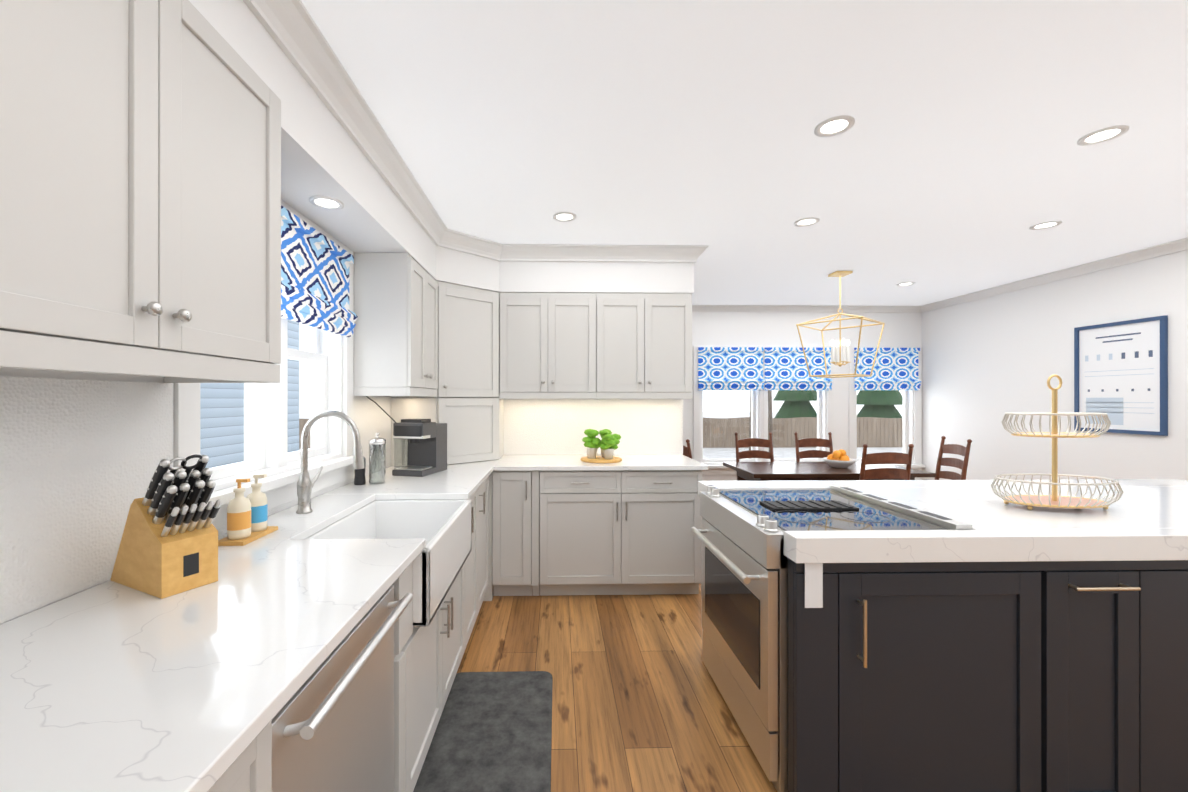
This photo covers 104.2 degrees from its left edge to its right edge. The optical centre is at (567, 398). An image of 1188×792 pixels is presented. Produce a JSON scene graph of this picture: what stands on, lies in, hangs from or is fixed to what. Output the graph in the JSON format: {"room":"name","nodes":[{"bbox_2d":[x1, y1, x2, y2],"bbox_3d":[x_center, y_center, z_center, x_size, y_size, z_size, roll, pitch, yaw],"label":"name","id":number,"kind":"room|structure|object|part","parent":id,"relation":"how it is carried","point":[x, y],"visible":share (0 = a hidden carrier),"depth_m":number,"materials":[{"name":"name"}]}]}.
{"room":"kitchen","nodes":[
{"label":"kitchen","id":0,"kind":"room"},
{"bbox_2d":[0,367,390,623],"bbox_3d":[-1.259,0.119,1.639,0.160,2.540,8.270,0,0,-1],"label":"wall","id":1,"kind":"structure","parent":0,"point":[16,372],"depth_m":1.10,"materials":[{"name":"white paint"}]},
{"bbox_2d":[0,0,280,382],"bbox_3d":[-0.981,-0.463,0.940,0.360,0.833,0.840,0,0,-1],"label":"upper cabinet","id":2,"kind":"object","parent":1,"relation":"attached to","point":[140,187],"visible":1,"depth_m":0.89,"materials":[{"name":"white paint"}]},
{"bbox_2d":[0,376,404,623],"bbox_3d":[-1.153,0.205,0.656,0.008,0.505,6.300,0,0,-1],"label":"backsplash","id":3,"kind":"structure","parent":1,"relation":"attached to","point":[80,459],"depth_m":1.09,"materials":[{"name":"white tile"}]},
{"bbox_2d":[0,462,495,791],"bbox_3d":[-0.797,0.473,0.664,0.704,0.030,6.281,0,0,-1],"label":"countertop","id":4,"kind":"structure","parent":1,"relation":"attached to","point":[109,686],"depth_m":0.83,"materials":[{"name":"white stone"}]},
{"bbox_2d":[110,454,221,598],"bbox_3d":[-0.998,0.297,1.154,0.287,0.321,0.116,0,0,26],"label":"knife block","id":5,"kind":"object","parent":4,"relation":"on","point":[168,546],"visible":1,"depth_m":1.10,"materials":[{"name":"brown wood"}]},
{"bbox_2d":[218,474,277,545],"bbox_3d":[-1.056,0.358,1.528,0.090,0.200,0.180,0,0,-1],"label":"soap caddy","id":6,"kind":"object","parent":4,"relation":"on","point":[247,517],"visible":1,"depth_m":1.48,"materials":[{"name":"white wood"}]},
{"bbox_2d":[296,410,363,513],"bbox_3d":[-0.960,0.252,1.908,0.270,0.412,0.135,0,0,-1],"label":"gooseneck faucet","id":7,"kind":"object","parent":4,"relation":"on","point":[305,483],"visible":1,"depth_m":1.86,"materials":[{"name":"silver metal"}]},
{"bbox_2d":[354,456,365,484],"bbox_3d":[-1.112,0.382,2.477,0.060,0.152,0.060,0,0,-1],"label":"pepper mill","id":8,"kind":"object","parent":4,"relation":"on","point":[359,478],"visible":0.52,"depth_m":2.46,"materials":[{"name":"black plastic"}]},
{"bbox_2d":[368,433,385,484],"bbox_3d":[-1.033,0.321,2.509,0.088,0.275,0.088,0,0,-1],"label":"glass canister","id":9,"kind":"object","parent":4,"relation":"on","point":[377,443],"visible":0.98,"depth_m":2.48,"materials":[{"name":"clear glass"}]},
{"bbox_2d":[306,500,471,626],"bbox_3d":[-0.699,0.617,1.876,0.480,0.253,0.760,0,0,-1],"label":"farmhouse sink","id":10,"kind":"object","parent":4,"relation":"in","point":[443,528],"visible":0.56,"depth_m":2.00,"materials":[{"name":"white ceramic"}]},
{"bbox_2d":[366,396,446,476],"bbox_3d":[-0.979,0.207,2.863,0.402,0.504,0.389,0,0,-1],"label":"pod coffee maker","id":11,"kind":"object","parent":4,"relation":"on","point":[426,443],"visible":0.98,"depth_m":2.87,"materials":[{"name":"grey plastic"}]},
{"bbox_2d":[391,398,503,465],"bbox_3d":[-0.863,0.226,3.477,0.693,0.467,0.653,0,0,-1],"label":"appliance garage","id":12,"kind":"object","parent":4,"relation":"on","point":[475,429],"visible":0.56,"depth_m":3.29,"materials":[{"name":"white paint"}]},
{"bbox_2d":[173,199,363,529],"bbox_3d":[-1.234,-0.191,1.960,0.225,1.250,1.240,0,0,-1],"label":"kitchen window","id":13,"kind":"structure","parent":1,"relation":"in","point":[329,356],"depth_m":1.96,"materials":[{"name":"white"}]},
{"bbox_2d":[281,205,357,337],"bbox_3d":[-1.132,-0.544,1.962,0.052,0.434,1.006,0,0,-1],"label":"blinds","id":14,"kind":"object","parent":13,"relation":"attached to","point":[315,263],"visible":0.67,"depth_m":2.08,"materials":[{"name":"blue fabric"}]},
{"bbox_2d":[354,252,437,396],"bbox_3d":[-1.024,-0.413,2.855,0.360,0.795,0.590,0,0,-1],"label":"upper cabinet","id":15,"kind":"object","parent":1,"relation":"attached to","point":[396,325],"visible":0.98,"depth_m":2.56,"materials":[{"name":"white paint"}]},
{"bbox_2d":[391,280,499,397],"bbox_3d":[-0.863,-0.410,3.479,0.693,0.800,0.650,0,0,-1],"label":"upper cabinet","id":16,"kind":"object","parent":1,"relation":"attached to","point":[468,342],"visible":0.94,"depth_m":3.32,"materials":[{"name":"white paint"}]},
{"bbox_2d":[447,454,707,470],"bbox_3d":[0.010,0.475,3.488,1.901,0.030,0.671,0,0,-1],"label":"countertop","id":17,"kind":"structure","parent":1,"relation":"attached to","point":[572,462],"depth_m":3.29,"materials":[{"name":"white stone"}]},
{"bbox_2d":[580,429,621,462],"bbox_3d":[0.252,0.341,3.438,0.310,0.236,0.310,0,0,-1],"label":"planter","id":18,"kind":"object","parent":17,"relation":"on","point":[607,444],"visible":1,"depth_m":3.39,"materials":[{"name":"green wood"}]},
{"bbox_2d":[504,399,682,454],"bbox_3d":[-0.117,0.223,3.826,2.160,0.475,0.008,0,0,-1],"label":"backsplash","id":19,"kind":"structure","parent":1,"relation":"attached to","point":[531,426],"depth_m":3.83,"materials":[{"name":"white tile"}]},
{"bbox_2d":[189,0,693,293],"bbox_3d":[-0.062,-0.983,0.681,2.190,0.338,6.300,0,0,-1],"label":"soffit","id":20,"kind":"structure","parent":0,"point":[322,153],"depth_m":2.06,"materials":[{"name":"white paint"}]},
{"bbox_2d":[309,195,343,209],"bbox_3d":[-0.995,-0.810,1.911,0.130,0.006,0.130,0,0,-1],"label":"recessed light","id":21,"kind":"object","parent":20,"relation":"in","point":[326,202],"visible":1,"depth_m":1.91,"materials":[{"name":"white"}]},
{"bbox_2d":[243,0,708,263],"bbox_3d":[0.138,-1.098,0.746,1.957,0.105,6.420,0,0,-1],"label":"crown molding","id":22,"kind":"structure","parent":20,"relation":"attached to","point":[294,31],"depth_m":2.05,"materials":[{"name":"white wood"}]},
{"bbox_2d":[456,584,776,791],"bbox_3d":[1.662,1.439,1.628,6.280,0.100,8.720,0,0,-1],"label":"floor","id":23,"kind":"structure","parent":0,"point":[639,704],"depth_m":2.22,"materials":[{"name":"brown wood"}]},
{"bbox_2d":[208,720,271,791],"bbox_3d":[-0.785,0.939,0.034,0.709,0.898,1.440,0,0,-1],"label":"base cabinet","id":24,"kind":"object","parent":23,"relation":"on","point":[249,769],"visible":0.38,"depth_m":0.72,"materials":[{"name":"white paint"}]},
{"bbox_2d":[272,585,412,791],"bbox_3d":[-0.772,0.941,1.058,0.662,0.895,0.596,0,0,-1],"label":"dishwasher","id":25,"kind":"object","parent":23,"relation":"on","point":[333,725],"visible":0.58,"depth_m":1.04,"materials":[{"name":"grey metal"}]},
{"bbox_2d":[392,562,464,791],"bbox_3d":[-0.826,0.940,1.847,0.709,0.898,0.973,0,0,-1],"label":"base cabinet","id":26,"kind":"object","parent":23,"relation":"on","point":[427,660],"visible":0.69,"depth_m":1.60,"materials":[{"name":"white paint"}]},
{"bbox_2d":[465,489,477,648],"bbox_3d":[-0.841,0.940,2.527,0.709,0.898,0.380,0,0,-1],"label":"base cabinet","id":27,"kind":"object","parent":23,"relation":"on","point":[471,588],"visible":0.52,"depth_m":2.60,"materials":[{"name":"white paint"}]},
{"bbox_2d":[413,671,552,791],"bbox_3d":[-0.306,1.382,1.504,0.500,0.012,1.660,0,0,-1],"label":"rug","id":28,"kind":"object","parent":23,"relation":"on","point":[493,732],"visible":0.83,"depth_m":1.88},
{"bbox_2d":[478,476,488,613],"bbox_3d":[-0.850,0.941,2.940,0.709,0.898,0.440,0,0,-1],"label":"base cabinet","id":29,"kind":"object","parent":23,"relation":"on","point":[483,536],"visible":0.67,"depth_m":2.95,"materials":[{"name":"white paint"}]},
{"bbox_2d":[483,473,493,600],"bbox_3d":[-0.872,0.941,3.489,0.690,0.898,0.642,0,0,-1],"label":"base cabinet","id":30,"kind":"object","parent":23,"relation":"on","point":[489,594],"visible":0.07,"depth_m":3.17,"materials":[{"name":"white paint"}]},
{"bbox_2d":[492,471,539,595],"bbox_3d":[-0.363,0.941,3.479,0.322,0.898,0.684,0,0,-1],"label":"base cabinet","id":31,"kind":"object","parent":23,"relation":"on","point":[511,533],"depth_m":3.18,"materials":[{"name":"white paint"}]},
{"bbox_3d":[-0.228,0.941,3.506,0.049,0.898,0.635,0,0,-1],"label":"back base cabinet filler panel","id":32,"kind":"part","parent":31,"relation":"part of","materials":[{"name":"grey wood"}]},
{"bbox_2d":[539,470,701,595],"bbox_3d":[0.365,0.941,3.495,1.130,0.898,0.684,0,0,-1],"label":"base cabinet","id":33,"kind":"object","parent":23,"relation":"on","point":[615,532],"visible":0.96,"depth_m":3.20,"materials":[{"name":"white paint"}]},
{"bbox_2d":[683,439,691,458],"bbox_3d":[1.246,0.869,4.180,0.459,1.043,0.400,0,0,-1],"label":"chair","id":34,"kind":"object","parent":23,"relation":"on","point":[687,451],"visible":0.12,"depth_m":3.99,"materials":[{"name":"brown wood"}]},
{"bbox_2d":[735,432,773,480],"bbox_3d":[1.946,0.869,4.615,0.400,1.043,0.459,0,0,-1],"label":"chair","id":35,"kind":"object","parent":23,"relation":"on","point":[751,442],"visible":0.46,"depth_m":4.81,"materials":[{"name":"brown wood"}]},
{"bbox_2d":[794,432,832,461],"bbox_3d":[2.576,0.869,4.629,0.400,1.043,0.459,0,0,-1],"label":"chair","id":36,"kind":"object","parent":23,"relation":"on","point":[811,442],"visible":0.31,"depth_m":4.83,"materials":[{"name":"brown wood"}]},
{"bbox_2d":[723,462,935,480],"bbox_3d":[2.300,1.006,4.198,1.530,0.770,0.730,0,0,-1],"label":"dining table","id":37,"kind":"object","parent":23,"relation":"on","point":[778,471],"visible":0.27,"depth_m":4.00,"materials":[{"name":"brown wood"}]},
{"bbox_2d":[823,449,855,467],"bbox_3d":[2.465,0.538,4.187,0.270,0.163,0.270,0,0,-1],"label":"bowl","id":38,"kind":"object","parent":37,"relation":"on","point":[840,458],"visible":1,"depth_m":4.14,"materials":[{"name":"white ceramic"}]},
{"bbox_2d":[691,485,971,791],"bbox_3d":[1.025,0.912,1.997,0.798,0.954,0.755,0,0,-1],"label":"range","id":39,"kind":"object","parent":23,"relation":"on","point":[739,534],"visible":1,"depth_m":1.81,"materials":[{"name":"silver metal"}]},
{"bbox_2d":[859,444,913,479],"bbox_3d":[2.474,0.869,3.778,0.400,1.043,0.459,0,0,-1],"label":"chair","id":40,"kind":"object","parent":23,"relation":"on","point":[887,458],"visible":0.38,"depth_m":3.57,"materials":[{"name":"brown wood"}]},
{"bbox_2d":[934,436,971,479],"bbox_3d":[3.294,0.869,4.198,0.459,1.043,0.400,0,0,10],"label":"chair","id":41,"kind":"object","parent":23,"relation":"on","point":[964,451],"visible":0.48,"depth_m":4.19,"materials":[{"name":"brown wood"}]},
{"bbox_2d":[820,561,1147,791],"bbox_3d":[1.684,0.967,2.069,0.512,0.844,1.000,0,0,-1],"label":"base cabinet","id":42,"kind":"object","parent":23,"relation":"on","point":[1052,676],"depth_m":1.57,"materials":[{"name":"grey paint"}]},
{"bbox_2d":[805,563,822,607],"bbox_3d":[0.824,0.623,1.545,0.060,0.151,0.002,0,0,-1],"label":"electrical outlet cover","id":43,"kind":"object","parent":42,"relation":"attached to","point":[813,585],"visible":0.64,"depth_m":1.54,"materials":[{"name":"white plastic"}]},
{"bbox_2d":[1148,560,1187,791],"bbox_3d":[2.649,0.967,2.090,1.568,0.844,1.000,0,0,-1],"label":"base cabinet","id":44,"kind":"object","parent":23,"relation":"on","point":[1167,579],"depth_m":1.58,"materials":[{"name":"grey paint"}]},
{"bbox_2d":[698,479,1187,562],"bbox_3d":[2.112,0.501,2.086,2.740,0.085,1.065,0,0,-1],"label":"countertop","id":45,"kind":"structure","parent":44,"relation":"on","point":[1143,520],"depth_m":1.62,"materials":[{"name":"white stone"}]},
{"bbox_2d":[990,374,1122,509],"bbox_3d":[2.065,0.177,1.958,0.490,0.562,0.274,0,0,-1],"label":"wire basket","id":46,"kind":"object","parent":45,"relation":"on","point":[1055,499],"visible":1,"depth_m":1.95,"materials":[{"name":"gold metal"}]},
{"bbox_2d":[301,0,1187,305],"bbox_3d":[1.662,-1.201,1.630,6.280,0.100,8.720,0,0,-1],"label":"ceiling","id":47,"kind":"structure","parent":0,"point":[955,160],"depth_m":1.97,"materials":[{"name":"white paint"}]},
{"bbox_2d":[553,212,576,221],"bbox_3d":[-0.017,-1.147,2.913,0.150,0.006,0.150,0,0,-1],"label":"recessed light","id":48,"kind":"object","parent":47,"relation":"in","point":[564,216],"visible":1,"depth_m":2.91,"materials":[{"name":"white"}]},
{"bbox_2d":[794,217,819,226],"bbox_3d":[1.552,-1.147,2.998,0.150,0.006,0.150,0,0,-1],"label":"recessed light","id":49,"kind":"object","parent":47,"relation":"in","point":[807,221],"visible":1,"depth_m":2.99,"materials":[{"name":"white"}]},
{"bbox_2d":[814,115,854,136],"bbox_3d":[1.125,-1.148,1.948,0.150,0.006,0.150,0,0,-1],"label":"recessed light","id":50,"kind":"object","parent":47,"relation":"in","point":[835,126],"visible":1,"depth_m":1.94,"materials":[{"name":"white"}]},
{"bbox_2d":[796,271,884,377],"bbox_3d":[2.485,-0.674,4.208,0.547,0.948,0.548,0,0,-39],"label":"pendant lantern","id":51,"kind":"object","parent":47,"relation":"hanging from","point":[839,274],"visible":1,"depth_m":4.20,"materials":[{"name":"gold metal"}]},
{"bbox_2d":[897,282,914,285],"bbox_3d":[3.376,-1.146,4.609,0.150,0.006,0.150,0,0,-1],"label":"recessed light","id":52,"kind":"object","parent":47,"relation":"in","point":[905,283],"visible":1,"depth_m":4.61,"materials":[{"name":"white"}]},
{"bbox_2d":[1030,221,1061,229],"bbox_3d":[3.161,-1.147,3.054,0.150,0.006,0.150,0,0,-1],"label":"recessed light","id":53,"kind":"object","parent":47,"relation":"in","point":[1045,225],"visible":1,"depth_m":3.05,"materials":[{"name":"white"}]},
{"bbox_2d":[1077,125,1128,145],"bbox_3d":[2.334,-1.147,2.015,0.150,0.006,0.150,0,0,-1],"label":"recessed light","id":54,"kind":"object","parent":47,"relation":"in","point":[1103,135],"visible":1,"depth_m":2.01,"materials":[{"name":"white"}]},
{"bbox_2d":[683,312,921,480],"bbox_3d":[1.650,0.122,5.770,5.840,2.540,0.160,0,0,-1],"label":"wall","id":55,"kind":"structure","parent":0,"point":[751,329],"depth_m":5.72,"materials":[{"name":"white paint"}]},
{"bbox_2d":[693,346,762,474],"bbox_3d":[1.963,0.142,5.745,0.894,1.590,0.225,0,0,-1],"label":"dining room window","id":56,"kind":"structure","parent":55,"relation":"in","point":[716,467],"depth_m":5.69,"materials":[{"name":"white"}]},
{"bbox_2d":[698,347,764,389],"bbox_3d":[2.003,-0.367,5.642,0.800,0.524,0.052,0,0,-1],"label":"blinds","id":57,"kind":"object","parent":56,"relation":"attached to","point":[730,368],"visible":0.96,"depth_m":5.66,"materials":[{"name":"blue fabric"}]},
{"bbox_2d":[763,346,833,461],"bbox_3d":[2.868,0.142,5.765,0.914,1.590,0.225,0,0,-1],"label":"dining room window","id":58,"kind":"structure","parent":55,"relation":"in","point":[821,414],"depth_m":5.72,"materials":[{"name":"white"}]},
{"bbox_2d":[765,347,832,389],"bbox_3d":[2.833,-0.367,5.660,0.820,0.524,0.052,0,0,-1],"label":"blinds","id":59,"kind":"object","parent":58,"relation":"attached to","point":[786,368],"visible":0.92,"depth_m":5.67,"materials":[{"name":"blue fabric"}]},
{"bbox_2d":[692,305,919,312],"bbox_3d":[2.822,-1.110,5.687,3.000,0.075,0.060,0,0,-1],"label":"crown molding","id":60,"kind":"structure","parent":55,"relation":"attached to","point":[695,308],"depth_m":5.68,"materials":[{"name":"white"}]},
{"bbox_2d":[848,346,925,470],"bbox_3d":[3.940,0.142,5.789,0.970,1.590,0.225,0,0,-1],"label":"dining room window","id":61,"kind":"structure","parent":55,"relation":"in","point":[912,417],"depth_m":5.73,"materials":[{"name":"white"}]},
{"bbox_2d":[854,348,920,389],"bbox_3d":[3.942,-0.367,5.685,0.800,0.524,0.052,0,0,-1],"label":"blinds","id":62,"kind":"object","parent":61,"relation":"attached to","point":[895,368],"visible":0.96,"depth_m":5.70,"materials":[{"name":"blue fabric"}]},
{"bbox_2d":[922,250,1187,480],"bbox_3d":[4.580,0.119,1.769,0.160,2.540,8.270,0,0,-1],"label":"wall","id":63,"kind":"structure","parent":0,"point":[988,363],"depth_m":4.35,"materials":[{"name":"white paint"}]},
{"bbox_2d":[920,237,1187,312],"bbox_3d":[4.471,-1.113,1.692,0.060,0.075,8.120,0,0,-1],"label":"crown molding","id":64,"kind":"structure","parent":63,"relation":"attached to","point":[1175,246],"depth_m":4.04,"materials":[{"name":"white wood"}]},
{"bbox_2d":[1074,315,1167,435],"bbox_3d":[4.442,-0.172,3.732,0.025,0.895,0.600,0,0,-1],"label":"framed print","id":65,"kind":"object","parent":63,"relation":"attached to","point":[1121,374],"visible":0.98,"depth_m":3.68,"materials":[{"name":"blue"}]},
{"bbox_3d":[-0.134,0.120,3.890,2.190,2.540,0.120,0,0,-1],"label":"wall","id":66,"kind":"structure","parent":0,"visible":0},
{"bbox_2d":[499,292,595,398],"bbox_3d":[-0.151,-0.405,3.647,0.735,0.810,0.360,0,0,-1],"label":"upper cabinet","id":67,"kind":"object","parent":66,"relation":"attached to","point":[547,345],"visible":1,"depth_m":3.50,"materials":[{"name":"white paint"}]},
{"bbox_2d":[596,293,691,398],"bbox_3d":[0.584,-0.405,3.664,0.735,0.810,0.360,0,0,-1],"label":"upper cabinet","id":68,"kind":"object","parent":66,"relation":"attached to","point":[643,345],"visible":0.98,"depth_m":3.52,"materials":[{"name":"white paint"}]},
{"label":"outside","id":69,"kind":"structure","parent":0,"visible":0},
{"bbox_2d":[299,412,902,458],"bbox_3d":[-0.365,1.776,19.927,60.000,0.150,80.000,0,0,-1],"label":"ground","id":70,"kind":"structure","parent":69,"point":[781,452],"depth_m":15.49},
{"bbox_2d":[200,320,298,467],"bbox_3d":[-5.053,-1.462,1.321,0.200,6.300,15.000,0,0,-1],"label":"house siding","id":71,"kind":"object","parent":70,"relation":"on","point":[209,398],"depth_m":6.96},
{"bbox_2d":[299,417,902,448],"bbox_3d":[4.742,1.169,16.070,34.040,1.060,0.060,0,0,-1],"label":"fence","id":72,"kind":"object","parent":70,"relation":"on","point":[891,426],"depth_m":16.11,"materials":[{"name":"brown wood"}]},
{"bbox_2d":[749,390,750,458],"bbox_3d":[5.051,-2.454,12.372,2.818,8.302,0.626,0,0,-1],"label":"tree","id":73,"kind":"object","parent":70,"relation":"on","point":[750,421],"depth_m":12.52,"materials":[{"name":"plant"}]},
{"bbox_2d":[768,390,772,451],"bbox_3d":[5.369,-1.454,12.293,2.659,6.302,0.600,0,0,-1],"label":"tree","id":74,"kind":"object","parent":70,"relation":"on","point":[770,423],"depth_m":12.21,"materials":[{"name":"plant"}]},
{"bbox_2d":[773,390,902,417],"bbox_3d":[3.866,-2.449,20.087,18.850,8.300,6.140,0,0,-1],"label":"evergreen trees","id":75,"kind":"object","parent":70,"relation":"on","point":[881,397],"depth_m":18.23,"materials":[{"name":"green plant"}]}
]}

